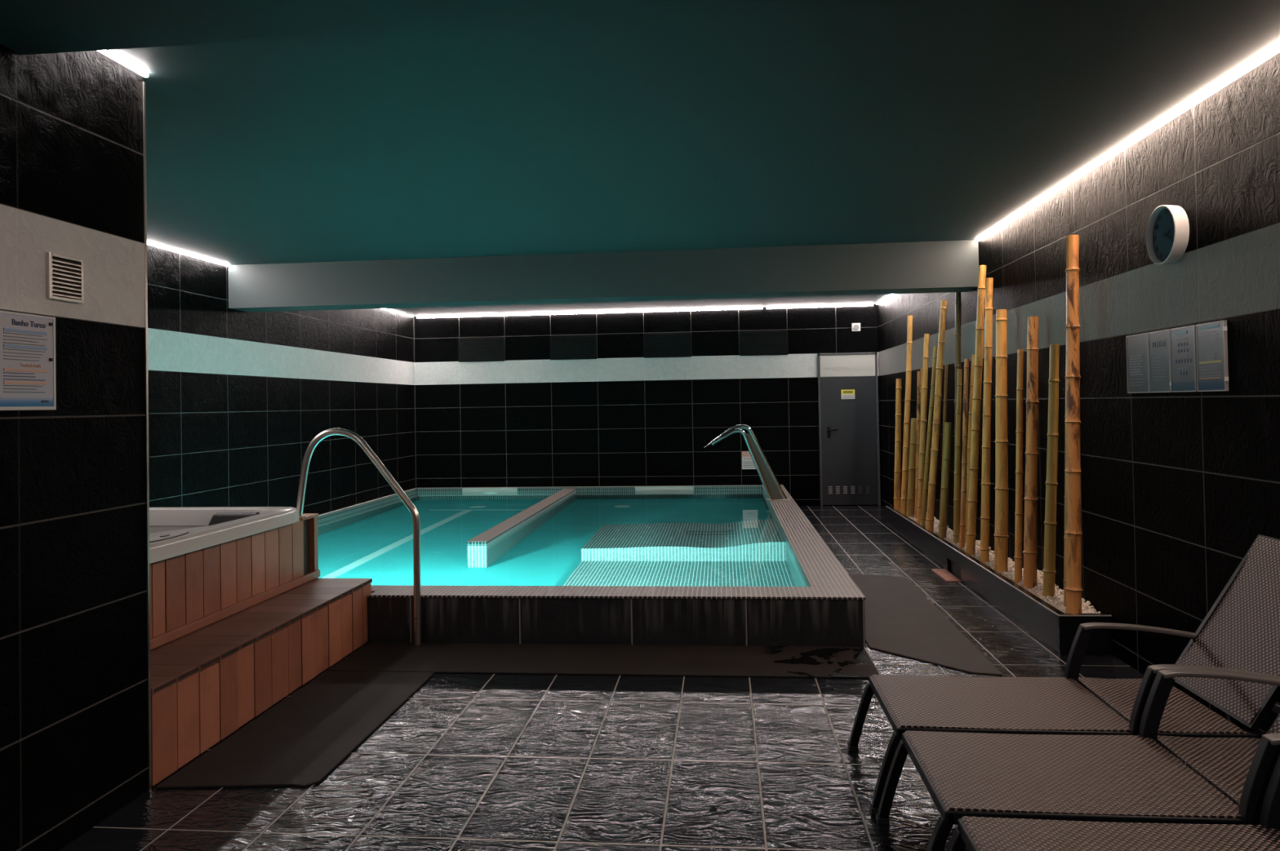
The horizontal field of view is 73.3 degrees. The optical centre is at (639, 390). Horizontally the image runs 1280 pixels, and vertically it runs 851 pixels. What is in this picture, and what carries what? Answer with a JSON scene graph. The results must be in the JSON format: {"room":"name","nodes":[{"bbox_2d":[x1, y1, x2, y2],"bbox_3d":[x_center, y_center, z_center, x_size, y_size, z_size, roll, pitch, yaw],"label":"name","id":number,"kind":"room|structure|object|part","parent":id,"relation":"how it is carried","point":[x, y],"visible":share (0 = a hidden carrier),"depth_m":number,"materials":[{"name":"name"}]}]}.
{"room":"indoor spa pool","nodes":[
{"label":"indoor spa pool","id":0,"kind":"room"},
{"bbox_2d":[0,44,148,850],"bbox_3d":[-3.013,0.126,0.914,2.135,2.520,4.450,-1,-1,5],"label":"wall","id":1,"kind":"structure","parent":0,"point":[73,651],"depth_m":2.69,"materials":[{"name":"tile"}]},
{"bbox_2d":[0,310,56,410],"bbox_3d":[-1.785,-0.082,2.501,0.015,0.280,0.212,-1,-1,5],"label":"notice","id":2,"kind":"object","parent":1,"relation":"attached to","point":[28,382],"visible":1,"depth_m":2.50,"materials":[{"name":"white paper"}]},
{"bbox_2d":[46,252,84,303],"bbox_3d":[-1.776,-0.346,2.659,0.012,0.141,0.140,-1,-1,5],"label":"air vent","id":3,"kind":"object","parent":1,"relation":"in","point":[64,273],"visible":1,"depth_m":2.65,"materials":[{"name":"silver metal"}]},
{"bbox_2d":[142,81,151,790],"bbox_3d":[-1.739,0.152,3.029,0.010,2.490,0.010,-1,-1,5],"label":"trim","id":4,"kind":"structure","parent":1,"relation":"attached to","point":[144,82],"depth_m":3.03,"materials":[{"name":"metal"}]},
{"bbox_2d":[146,244,415,515],"bbox_3d":[-3.407,0.732,7.273,0.120,3.520,8.150,-1,-1,5],"label":"wall","id":5,"kind":"structure","parent":0,"point":[237,399],"depth_m":7.64,"materials":[{"name":"tile"}]},
{"bbox_2d":[58,505,1143,850],"bbox_3d":[-0.564,1.465,4.755,5.990,0.120,12.600,-1,-1,5],"label":"floor","id":6,"kind":"structure","parent":0,"point":[468,762],"depth_m":3.10,"materials":[{"name":"tile"}]},
{"bbox_2d":[149,506,319,650],"bbox_3d":[-2.759,1.034,4.100,1.712,0.795,1.925,-1,-1,5],"label":"hot tub","id":7,"kind":"object","parent":6,"relation":"on","point":[208,566],"visible":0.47,"depth_m":4.13,"materials":[{"name":"brown wood"}]},
{"bbox_3d":[-2.024,0.624,3.641,0.092,0.003,0.340,-1,-1,5],"label":"control panel","id":8,"kind":"part","parent":7,"relation":"part of","materials":[{"name":"white plastic"}]},
{"bbox_3d":[-1.905,0.938,4.886,0.066,0.442,0.190,-1,-1,5],"label":"corner post","id":9,"kind":"part","parent":7,"relation":"part of","materials":[{"name":"brown wood"}]},
{"bbox_2d":[150,578,372,786],"bbox_3d":[-1.786,1.240,3.984,0.335,0.347,1.909,-1,-1,5],"label":"wooden step","id":10,"kind":"structure","parent":6,"relation":"on","point":[206,682],"depth_m":3.70,"materials":[{"name":"brown wood"}]},
{"bbox_2d":[155,671,435,789],"bbox_3d":[-1.356,1.395,3.632,0.560,0.008,1.310,-1,-1,5],"label":"rubber mat","id":11,"kind":"object","parent":6,"relation":"on","point":[304,738],"visible":1,"depth_m":3.46,"materials":[{"name":"grey rubber"}]},
{"bbox_2d":[317,484,865,647],"bbox_3d":[-0.864,1.696,7.940,4.774,1.008,6.305,-1,-1,5],"label":"swimming pool","id":12,"kind":"object","parent":6,"relation":"in","point":[666,565],"visible":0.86,"depth_m":5.83,"materials":[{"name":"liquid"}]},
{"bbox_3d":[-0.989,1.205,8.091,4.514,0.009,6.042,-1,-1,5],"label":"ledge trim","id":13,"kind":"part","parent":12,"relation":"part of","materials":[{"name":"beige tile"}]},
{"bbox_2d":[703,424,790,501],"bbox_3d":[1.143,0.778,9.223,0.905,0.817,0.169,-1,-1,5],"label":"spout","id":14,"kind":"object","parent":12,"relation":"on","point":[774,491],"visible":1,"depth_m":9.20,"materials":[{"name":"silver metal"}]},
{"bbox_3d":[1.326,0.816,9.209,0.410,0.717,0.007,-1,-1,5],"label":"web plate","id":15,"kind":"part","parent":14,"relation":"part of","materials":[{"name":"grey metal"}]},
{"bbox_3d":[1.478,1.167,9.185,0.245,0.008,0.160,-1,-1,5],"label":"plate","id":16,"kind":"part","parent":14,"relation":"part of","materials":[{"name":"metal"}]},
{"bbox_2d":[327,642,879,679],"bbox_3d":[-0.191,1.389,4.447,2.725,0.008,0.515,-1,-1,5],"label":"rubber mat","id":17,"kind":"object","parent":6,"relation":"on","point":[740,661],"visible":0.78,"depth_m":4.41,"materials":[{"name":"grey rubber"}]},
{"bbox_2d":[296,428,421,645],"bbox_3d":[-1.580,0.816,4.806,0.750,1.213,0.072,-1,-1,5],"label":"handrail","id":18,"kind":"object","parent":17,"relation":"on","point":[363,445],"visible":0.96,"depth_m":4.78,"materials":[{"name":"metal"}]},
{"bbox_2d":[848,574,1002,675],"bbox_3d":[1.575,1.372,5.286,0.570,0.008,2.379,-1,-1,5],"label":"rubber mat","id":19,"kind":"object","parent":6,"relation":"on","point":[900,620],"visible":0.79,"depth_m":4.91,"materials":[{"name":"grey rubber"}]},
{"bbox_2d":[931,568,960,582],"bbox_3d":[2.282,1.379,6.413,0.103,0.006,0.440,-1,-1,5],"label":"brick","id":20,"kind":"object","parent":6,"relation":"on","point":[944,574],"depth_m":6.38,"materials":[{"name":"brick"}]},
{"bbox_2d":[885,506,1112,655],"bbox_3d":[2.495,1.282,6.715,0.262,0.203,4.681,-1,-1,5],"label":"planter box","id":21,"kind":"object","parent":6,"relation":"on","point":[1057,629],"visible":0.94,"depth_m":5.17,"materials":[{"name":"tile"}]},
{"bbox_2d":[893,378,902,511],"bbox_3d":[2.630,0.569,8.778,0.109,1.378,0.080,-1,-1,5],"label":"bamboo pole","id":22,"kind":"object","parent":21,"relation":"in","point":[897,471],"visible":0.95,"depth_m":8.75,"materials":[{"name":"gold wood"}]},
{"bbox_2d":[900,315,912,515],"bbox_3d":[2.631,0.258,8.500,0.169,1.994,0.077,-1,-1,5],"label":"bamboo pole","id":23,"kind":"object","parent":21,"relation":"in","point":[909,329],"visible":0.95,"depth_m":8.48,"materials":[{"name":"beige wood"}]},
{"bbox_2d":[906,417,916,517],"bbox_3d":[2.643,0.762,8.361,0.138,0.982,0.090,-1,-1,5],"label":"bamboo pole","id":24,"kind":"object","parent":21,"relation":"in","point":[912,464],"visible":0.84,"depth_m":8.34,"materials":[{"name":"brown"}]},
{"bbox_2d":[914,371,920,519],"bbox_3d":[2.644,0.533,8.190,0.090,1.429,0.050,-1,-1,5],"label":"bamboo pole","id":25,"kind":"object","parent":21,"relation":"in","point":[918,384],"visible":0.75,"depth_m":8.18,"materials":[{"name":"brown"}]},
{"bbox_2d":[920,368,922,410],"bbox_3d":[2.700,0.518,8.258,0.088,1.461,0.056,-1,-1,5],"label":"bamboo pole","id":26,"kind":"object","parent":21,"relation":"in","point":[921,369],"visible":0.12,"depth_m":8.25,"materials":[{"name":"brown wood"}]},
{"bbox_2d":[916,333,928,524],"bbox_3d":[2.600,0.363,7.904,0.154,1.764,0.070,-1,-1,5],"label":"bamboo pole","id":27,"kind":"object","parent":21,"relation":"in","point":[922,453],"visible":0.91,"depth_m":7.88,"materials":[{"name":"gold wood"}]},
{"bbox_2d":[920,346,937,527],"bbox_3d":[2.561,0.426,7.622,0.186,1.631,0.054,-1,-1,5],"label":"bamboo pole","id":28,"kind":"object","parent":21,"relation":"on","point":[925,489],"visible":0.98,"depth_m":7.61,"materials":[{"name":"brown"}]},
{"bbox_2d":[925,300,946,533],"bbox_3d":[2.530,0.236,7.352,0.222,2.005,0.078,-1,-1,28],"label":"bamboo pole","id":29,"kind":"object","parent":21,"relation":"in","point":[930,519],"visible":0.98,"depth_m":7.33,"materials":[{"name":"beige wood"}]},
{"bbox_2d":[939,364,947,508],"bbox_3d":[2.615,0.506,7.398,0.046,1.459,0.141,0,-1,-29],"label":"bamboo pole","id":30,"kind":"object","parent":21,"relation":"in","point":[946,365],"visible":0.5,"depth_m":7.37,"materials":[{"name":"brown wood"}]},
{"bbox_2d":[937,422,951,538],"bbox_3d":[2.500,0.749,7.064,0.131,0.971,0.078,-1,-1,5],"label":"bamboo pole","id":31,"kind":"object","parent":21,"relation":"in","point":[944,488],"visible":0.99,"depth_m":7.04,"materials":[{"name":"brown wood"}]},
{"bbox_2d":[952,368,962,543],"bbox_3d":[2.504,0.530,6.780,0.101,1.396,0.058,-1,-1,5],"label":"bamboo pole","id":32,"kind":"object","parent":21,"relation":"in","point":[957,459],"visible":0.97,"depth_m":6.76,"materials":[{"name":"brown wood"}]},
{"bbox_2d":[953,292,961,531],"bbox_3d":[2.581,0.148,6.988,0.067,2.167,0.244,-1,-1,5],"label":"bamboo pole","id":33,"kind":"object","parent":21,"relation":"in","point":[957,335],"visible":0.49,"depth_m":6.92,"materials":[{"name":"brown"}]},
{"bbox_2d":[959,359,968,551],"bbox_3d":[2.465,0.493,6.553,0.111,1.465,0.056,-1,-1,-4],"label":"bamboo pole","id":34,"kind":"object","parent":21,"relation":"in","point":[964,455],"visible":0.98,"depth_m":6.54,"materials":[{"name":"brown wood"}]},
{"bbox_2d":[964,354,974,543],"bbox_3d":[2.535,0.476,6.615,0.049,1.500,0.184,-1,-1,-14],"label":"bamboo pole","id":35,"kind":"object","parent":21,"relation":"in","point":[971,385],"visible":0.42,"depth_m":6.58,"materials":[{"name":"brown wood"}]},
{"bbox_2d":[965,265,986,555],"bbox_3d":[2.439,0.160,6.248,0.194,2.125,0.077,-2,-1,31],"label":"bamboo pole","id":36,"kind":"object","parent":21,"relation":"in","point":[971,534],"visible":0.99,"depth_m":6.22,"materials":[{"name":"beige wood"}]},
{"bbox_2d":[979,277,993,563],"bbox_3d":[2.414,0.217,5.998,0.137,2.002,0.071,-1,-1,5],"label":"bamboo pole","id":37,"kind":"object","parent":21,"relation":"in","point":[984,549],"visible":0.99,"depth_m":5.98,"materials":[{"name":"gold wood"}]},
{"bbox_2d":[898,506,1101,613],"bbox_3d":[2.519,1.187,6.714,0.216,0.101,4.574,-1,-1,5],"label":"pebbles","id":38,"kind":"object","parent":21,"relation":"on","point":[1058,602],"visible":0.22,"depth_m":5.28,"materials":[{"name":"stone"}]},
{"bbox_2d":[993,309,1008,572],"bbox_3d":[2.377,0.340,5.670,0.128,1.746,0.102,-1,-1,5],"label":"bamboo pole","id":39,"kind":"object","parent":21,"relation":"in","point":[1001,535],"visible":0.99,"depth_m":5.64,"materials":[{"name":"beige wood"}]},
{"bbox_2d":[1013,349,1023,583],"bbox_3d":[2.342,0.478,5.315,0.091,1.460,0.051,-1,-1,5],"label":"bamboo pole","id":40,"kind":"object","parent":21,"relation":"in","point":[1018,557],"visible":0.98,"depth_m":5.30,"materials":[{"name":"gold wood"}]},
{"bbox_2d":[1022,316,1039,589],"bbox_3d":[2.346,0.381,5.165,0.128,1.648,0.086,-1,-1,5],"label":"bamboo pole","id":41,"kind":"object","parent":21,"relation":"in","point":[1030,553],"visible":0.99,"depth_m":5.14,"materials":[{"name":"brown"}]},
{"bbox_2d":[1042,344,1059,599],"bbox_3d":[2.345,0.470,4.913,0.124,1.465,0.073,-1,-1,5],"label":"bamboo pole","id":42,"kind":"object","parent":21,"relation":"in","point":[1049,571],"visible":1,"depth_m":4.89,"materials":[{"name":"brown wood"}]},
{"bbox_2d":[1062,337,1066,607],"bbox_3d":[2.322,0.242,4.664,0.093,1.910,0.043,-1,-1,5],"label":"bamboo pole","id":43,"kind":"object","parent":21,"relation":"in","point":[1064,498],"visible":0.27,"depth_m":4.66,"materials":[{"name":"brown wood"}]},
{"bbox_2d":[1064,235,1083,614],"bbox_3d":[2.245,0.195,4.467,0.114,2.002,0.088,-1,-1,5],"label":"bamboo pole","id":44,"kind":"object","parent":21,"relation":"in","point":[1073,471],"visible":1,"depth_m":4.44,"materials":[{"name":"brown wood"}]},
{"bbox_2d":[847,534,1279,813],"bbox_3d":[1.505,0.937,2.942,1.502,0.807,0.555,-1,-1,5],"label":"sun lounger","id":45,"kind":"object","parent":6,"relation":"on","point":[1240,633],"visible":0.82,"depth_m":2.91,"materials":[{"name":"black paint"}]},
{"bbox_3d":[0.841,1.227,3.249,0.103,0.241,0.030,-1,-1,5],"label":"leg","id":46,"kind":"part","parent":45,"relation":"part of","materials":[{"name":"black paint"}]},
{"bbox_3d":[0.794,1.220,2.759,0.103,0.241,0.030,-1,-1,5],"label":"leg","id":47,"kind":"part","parent":45,"relation":"part of","materials":[{"name":"black paint"}]},
{"bbox_3d":[0.857,1.098,3.002,0.025,0.032,0.529,-1,-1,5],"label":"rail","id":48,"kind":"part","parent":45,"relation":"part of","materials":[{"name":"black paint"}]},
{"bbox_3d":[1.212,1.088,2.968,0.732,0.041,0.517,-1,-1,5],"label":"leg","id":49,"kind":"part","parent":45,"relation":"part of","materials":[{"name":"brown wicker"}]},
{"bbox_3d":[1.624,0.989,3.188,0.102,0.231,0.030,-1,-1,5],"label":"armrest post","id":50,"kind":"part","parent":45,"relation":"part of","materials":[{"name":"black paint"}]},
{"bbox_3d":[1.482,1.082,2.691,1.320,0.033,0.028,-1,-1,5],"label":"rail","id":51,"kind":"part","parent":45,"relation":"part of","materials":[{"name":"black paint"}]},
{"bbox_3d":[1.530,1.089,3.189,1.320,0.033,0.028,-1,-1,5],"label":"rail","id":52,"kind":"part","parent":45,"relation":"part of","materials":[{"name":"black metal"}]},
{"bbox_3d":[1.907,0.902,3.162,0.539,0.083,0.042,-1,-1,5],"label":"armrest","id":53,"kind":"part","parent":45,"relation":"part of","materials":[{"name":"plastic"}]},
{"bbox_3d":[1.575,0.982,2.677,0.102,0.231,0.030,-1,-1,5],"label":"armrest post","id":54,"kind":"part","parent":45,"relation":"part of","materials":[{"name":"black metal"}]},
{"bbox_3d":[1.748,1.076,2.917,0.315,0.035,0.517,-1,-1,5],"label":"seat","id":55,"kind":"part","parent":45,"relation":"part of","materials":[{"name":"brown wicker"}]},
{"bbox_3d":[1.858,0.895,2.651,0.539,0.083,0.042,-1,-1,5],"label":"armrest","id":56,"kind":"part","parent":45,"relation":"part of","materials":[{"name":"plastic"}]},
{"bbox_3d":[2.076,0.789,2.890,0.022,0.616,0.501,32,2,5],"label":"backrest frame","id":57,"kind":"part","parent":45,"relation":"part of","materials":[{"name":"black paint"}]},
{"bbox_3d":[2.075,0.786,2.890,0.024,0.600,0.481,32,2,5],"label":"backrest","id":58,"kind":"part","parent":45,"relation":"part of","materials":[{"name":"brown wicker"}]},
{"bbox_3d":[2.157,1.204,3.124,0.083,0.238,0.030,-1,-1,5],"label":"leg","id":59,"kind":"part","parent":45,"relation":"part of","materials":[{"name":"black paint"}]},
{"bbox_3d":[2.156,1.075,2.878,0.025,0.030,0.505,-1,-1,5],"label":"rail","id":60,"kind":"part","parent":45,"relation":"part of","materials":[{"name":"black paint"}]},
{"bbox_2d":[875,669,1279,850],"bbox_3d":[1.460,0.929,2.384,1.502,0.807,0.555,-1,-1,5],"label":"sun lounger","id":61,"kind":"object","parent":6,"relation":"on","point":[1147,777],"visible":0.91,"depth_m":2.37,"materials":[{"name":"wicker"}]},
{"bbox_3d":[0.795,1.219,2.691,0.103,0.241,0.030,-1,-1,5],"label":"leg","id":62,"kind":"part","parent":61,"relation":"part of","materials":[{"name":"black paint"}]},
{"bbox_3d":[0.811,1.090,2.444,0.025,0.032,0.529,-1,-1,5],"label":"rail","id":63,"kind":"part","parent":61,"relation":"part of","materials":[{"name":"black paint"}]},
{"bbox_3d":[0.749,1.212,2.200,0.103,0.241,0.030,-1,-1,5],"label":"leg","id":64,"kind":"part","parent":61,"relation":"part of","materials":[{"name":"black paint"}]},
{"bbox_3d":[1.166,1.080,2.410,0.732,0.041,0.517,-1,-1,5],"label":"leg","id":65,"kind":"part","parent":61,"relation":"part of","materials":[{"name":"brown wicker"}]},
{"bbox_3d":[1.437,1.074,2.132,1.320,0.033,0.028,-1,-1,5],"label":"rail","id":66,"kind":"part","parent":61,"relation":"part of","materials":[{"name":"black paint"}]},
{"bbox_3d":[1.579,0.981,2.630,0.102,0.231,0.030,-1,-1,5],"label":"armrest post","id":67,"kind":"part","parent":61,"relation":"part of","materials":[{"name":"black metal"}]},
{"bbox_3d":[1.702,1.068,2.359,0.315,0.035,0.517,-1,-1,5],"label":"seat","id":68,"kind":"part","parent":61,"relation":"part of","materials":[{"name":"brown wicker"}]},
{"bbox_3d":[1.862,0.894,2.604,0.539,0.083,0.042,-1,-1,5],"label":"armrest","id":69,"kind":"part","parent":61,"relation":"part of","materials":[{"name":"plastic"}]},
{"bbox_3d":[1.530,0.974,2.119,0.102,0.231,0.030,-1,-1,5],"label":"armrest post","id":70,"kind":"part","parent":61,"relation":"part of","materials":[{"name":"black metal"}]},
{"bbox_3d":[1.813,0.887,2.093,0.539,0.083,0.042,-1,-1,5],"label":"armrest","id":71,"kind":"part","parent":61,"relation":"part of","materials":[{"name":"plastic"}]},
{"bbox_3d":[2.031,0.781,2.332,0.022,0.616,0.501,32,2,5],"label":"backrest frame","id":72,"kind":"part","parent":61,"relation":"part of","materials":[{"name":"black paint"}]},
{"bbox_3d":[2.030,0.778,2.332,0.024,0.600,0.481,32,2,5],"label":"backrest","id":73,"kind":"part","parent":61,"relation":"part of","materials":[{"name":"brown wicker"}]},
{"bbox_2d":[946,754,1279,850],"bbox_3d":[1.428,0.921,1.825,1.502,0.807,0.555,-1,-1,5],"label":"sun lounger","id":74,"kind":"object","parent":6,"relation":"on","point":[975,833],"visible":1,"depth_m":2.04,"materials":[{"name":"wicker"}]},
{"bbox_3d":[0.764,1.211,2.132,0.103,0.241,0.030,-1,-1,5],"label":"leg","id":75,"kind":"part","parent":74,"relation":"part of","materials":[{"name":"black paint"}]},
{"bbox_3d":[0.780,1.082,1.884,0.025,0.032,0.529,-1,-1,5],"label":"rail","id":76,"kind":"part","parent":74,"relation":"part of","materials":[{"name":"black paint"}]},
{"bbox_3d":[1.135,1.072,1.851,0.732,0.041,0.517,-1,-1,5],"label":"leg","id":77,"kind":"part","parent":74,"relation":"part of","materials":[{"name":"brown wicker"}]},
{"bbox_3d":[1.547,0.973,2.070,0.102,0.231,0.030,-1,-1,5],"label":"armrest post","id":78,"kind":"part","parent":74,"relation":"part of","materials":[{"name":"black metal"}]},
{"bbox_2d":[413,304,881,506],"bbox_3d":[0.028,0.734,11.099,6.190,3.520,0.120,-1,-1,5],"label":"wall","id":79,"kind":"structure","parent":0,"point":[620,417],"depth_m":11.07,"materials":[{"name":"tile"}]},
{"bbox_2d":[457,337,504,362],"bbox_3d":[-2.077,-0.533,11.245,0.610,0.314,0.024,-1,-1,5],"label":"wall panel","id":80,"kind":"object","parent":79,"relation":"attached to","point":[488,348],"visible":1,"depth_m":11.24,"materials":[{"name":"stone"}]},
{"bbox_2d":[550,334,596,359],"bbox_3d":[-0.862,-0.556,11.130,0.610,0.314,0.024,-1,-1,5],"label":"wall panel","id":81,"kind":"object","parent":79,"relation":"attached to","point":[562,347],"visible":1,"depth_m":11.12,"materials":[{"name":"stone"}]},
{"bbox_2d":[643,332,691,358],"bbox_3d":[0.352,-0.578,11.014,0.610,0.314,0.024,-1,-1,5],"label":"wall panel","id":82,"kind":"object","parent":79,"relation":"attached to","point":[655,344],"visible":1,"depth_m":11.01,"materials":[{"name":"stone"}]},
{"bbox_2d":[742,451,755,469],"bbox_3d":[1.386,0.888,10.901,0.185,0.226,0.010,-1,-1,5],"label":"wall sign","id":83,"kind":"object","parent":79,"relation":"attached to","point":[747,461],"visible":0.75,"depth_m":10.90,"materials":[{"name":"white plastic"}]},
{"bbox_2d":[739,329,788,355],"bbox_3d":[1.569,-0.601,10.898,0.605,0.314,0.024,-1,-1,5],"label":"wall panel","id":84,"kind":"object","parent":79,"relation":"attached to","point":[752,343],"visible":1,"depth_m":10.89,"materials":[{"name":"stone"}]},
{"bbox_2d":[817,352,880,506],"bbox_3d":[2.615,0.489,10.752,0.735,1.912,0.084,-1,-1,5],"label":"door","id":85,"kind":"structure","parent":79,"relation":"in","point":[849,428],"depth_m":10.77,"materials":[{"name":"grey metal"}]},
{"bbox_3d":[2.371,0.529,10.791,0.040,0.140,0.012,-1,-1,5],"label":"handle plate","id":86,"kind":"part","parent":85,"relation":"part of","materials":[{"name":"black paint"}]},
{"bbox_2d":[828,486,832,493],"bbox_3d":[2.387,1.252,10.779,0.048,0.095,0.012,-1,-1,5],"label":"vent","id":87,"kind":"object","parent":85,"relation":"attached to","point":[830,488],"depth_m":10.77,"materials":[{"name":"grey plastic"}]},
{"bbox_2d":[835,486,839,493],"bbox_3d":[2.478,1.250,10.771,0.048,0.095,0.012,-1,-1,5],"label":"vent","id":88,"kind":"object","parent":85,"relation":"attached to","point":[837,488],"depth_m":10.77,"materials":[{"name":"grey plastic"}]},
{"bbox_2d":[843,486,847,493],"bbox_3d":[2.570,1.248,10.762,0.048,0.095,0.012,-1,-1,5],"label":"vent","id":89,"kind":"object","parent":85,"relation":"attached to","point":[845,488],"depth_m":10.76,"materials":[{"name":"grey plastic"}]},
{"bbox_3d":[2.603,-0.307,10.792,0.676,0.267,0.029,-1,-1,5],"label":"panel","id":90,"kind":"part","parent":85,"relation":"part of","materials":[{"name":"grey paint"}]},
{"bbox_2d":[840,389,854,399],"bbox_3d":[2.607,0.051,10.777,0.167,0.118,0.007,-1,-1,5],"label":"warning sign","id":91,"kind":"object","parent":85,"relation":"attached to","point":[846,394],"visible":1,"depth_m":10.77,"materials":[{"name":"yellow plastic"}]},
{"bbox_2d":[850,486,854,493],"bbox_3d":[2.662,1.246,10.753,0.048,0.095,0.012,-1,-1,5],"label":"vent","id":92,"kind":"object","parent":85,"relation":"attached to","point":[852,488],"depth_m":10.75,"materials":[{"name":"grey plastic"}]},
{"bbox_2d":[857,486,862,493],"bbox_3d":[2.753,1.245,10.744,0.048,0.095,0.012,-1,-1,5],"label":"vent","id":93,"kind":"object","parent":85,"relation":"attached to","point":[860,488],"depth_m":10.74,"materials":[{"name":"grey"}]},
{"bbox_2d":[866,486,870,493],"bbox_3d":[2.845,1.243,10.736,0.048,0.095,0.012,-1,-1,5],"label":"vent","id":94,"kind":"object","parent":85,"relation":"attached to","point":[868,488],"depth_m":10.73,"materials":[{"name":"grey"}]},
{"bbox_2d":[851,323,860,331],"bbox_3d":[2.712,-0.791,10.787,0.104,0.102,0.032,-1,-1,5],"label":"wall sensor","id":95,"kind":"object","parent":79,"relation":"attached to","point":[855,326],"visible":1,"depth_m":10.78,"materials":[{"name":"white plastic"}]},
{"bbox_2d":[107,0,1279,316],"bbox_3d":[-0.609,-1.175,4.797,6.190,0.120,12.800,-1,-1,5],"label":"ceiling","id":96,"kind":"structure","parent":0,"point":[938,120],"depth_m":3.71,"materials":[{"name":"paint"}]},
{"bbox_2d":[97,49,148,77],"bbox_3d":[-1.772,-1.120,2.792,0.014,0.012,0.510,-1,-1,5],"label":"recessed light","id":97,"kind":"object","parent":96,"relation":"in","point":[106,52],"visible":0.36,"depth_m":2.93,"materials":[{"name":"grey plastic"}]},
{"bbox_2d":[146,242,228,266],"bbox_3d":[-3.569,-1.052,5.164,0.014,0.012,3.830,-1,-1,5],"label":"recessed light","id":98,"kind":"object","parent":96,"relation":"in","point":[148,243],"visible":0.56,"depth_m":6.51,"materials":[{"name":"grey plastic"}]},
{"bbox_2d":[381,308,413,317],"bbox_3d":[-3.168,-0.993,9.359,0.014,0.012,3.880,-1,-1,5],"label":"recessed light","id":99,"kind":"object","parent":96,"relation":"in","point":[381,308],"visible":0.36,"depth_m":10.74,"materials":[{"name":"grey plastic"}]},
{"bbox_2d":[0,0,936,54],"bbox_3d":[0.149,-1.095,2.121,3.975,0.148,0.420,-1,-1,5],"label":"ceiling beam","id":100,"kind":"structure","parent":96,"relation":"attached to","point":[27,27],"depth_m":2.30,"materials":[{"name":"paint"}]},
{"bbox_2d":[417,306,762,318],"bbox_3d":[-0.693,-1.003,11.120,4.515,0.022,0.014,-1,-1,5],"label":"recessed light","id":101,"kind":"object","parent":96,"relation":"in","point":[758,308],"visible":1,"depth_m":11.11,"materials":[{"name":"grey plastic"}]},
{"bbox_2d":[227,240,978,312],"bbox_3d":[-0.397,-0.907,6.963,5.990,0.355,0.320,-1,-1,5],"label":"ceiling beam","id":102,"kind":"structure","parent":96,"relation":"attached to","point":[943,266],"depth_m":6.80,"materials":[{"name":"paint"}]},
{"bbox_2d":[766,304,873,308],"bbox_3d":[2.263,-1.057,10.838,1.325,0.022,0.014,-1,-1,5],"label":"recessed light","id":103,"kind":"object","parent":96,"relation":"in","point":[848,305],"visible":1,"depth_m":10.83,"materials":[{"name":"grey plastic"}]},
{"bbox_2d":[876,293,893,304],"bbox_3d":[2.771,-1.103,8.792,0.014,0.012,3.880,-1,-1,5],"label":"recessed light","id":104,"kind":"object","parent":96,"relation":"in","point":[890,295],"visible":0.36,"depth_m":10.15,"materials":[{"name":"grey plastic"}]},
{"bbox_2d":[976,44,1279,241],"bbox_3d":[2.345,-1.165,4.333,0.020,0.012,4.360,-1,-1,5],"label":"recessed light","id":105,"kind":"object","parent":96,"relation":"in","point":[1275,51],"visible":1,"depth_m":3.82,"materials":[{"name":"glowing white light emitter"}]},
{"bbox_2d":[876,52,1279,732],"bbox_3d":[2.455,0.149,4.485,0.120,2.640,12.600,-1,-1,5],"label":"wall","id":106,"kind":"structure","parent":0,"point":[1177,489],"depth_m":3.97,"materials":[{"name":"tile"}]},
{"bbox_2d":[1125,333,1149,393],"bbox_3d":[2.341,-0.125,4.038,0.012,0.275,0.210,-1,-1,5],"label":"notice","id":107,"kind":"object","parent":106,"relation":"attached to","point":[1137,345],"visible":1,"depth_m":4.04,"materials":[{"name":"white paper"}]},
{"bbox_2d":[1147,328,1171,392],"bbox_3d":[2.321,-0.128,3.834,0.014,0.275,0.190,-1,-1,5],"label":"notice","id":108,"kind":"object","parent":106,"relation":"attached to","point":[1159,355],"visible":1,"depth_m":3.83,"materials":[{"name":"white paper"}]},
{"bbox_2d":[1146,204,1189,264],"bbox_3d":[2.277,-0.672,3.715,0.059,0.254,0.254,-1,-1,5],"label":"wall clock","id":109,"kind":"object","parent":106,"relation":"attached to","point":[1167,232],"visible":1,"depth_m":3.70,"materials":[{"name":"white plastic"}]},
{"bbox_2d":[1169,324,1197,392],"bbox_3d":[2.303,-0.131,3.640,0.012,0.275,0.198,-1,-1,5],"label":"notice","id":110,"kind":"object","parent":106,"relation":"attached to","point":[1183,348],"visible":1,"depth_m":3.63,"materials":[{"name":"white paper"}]},
{"bbox_2d":[1195,320,1228,391],"bbox_3d":[2.282,-0.133,3.431,0.014,0.275,0.203,-1,-1,5],"label":"notice","id":111,"kind":"object","parent":106,"relation":"attached to","point":[1211,340],"visible":1,"depth_m":3.42,"materials":[{"name":"white paper"}]}
]}

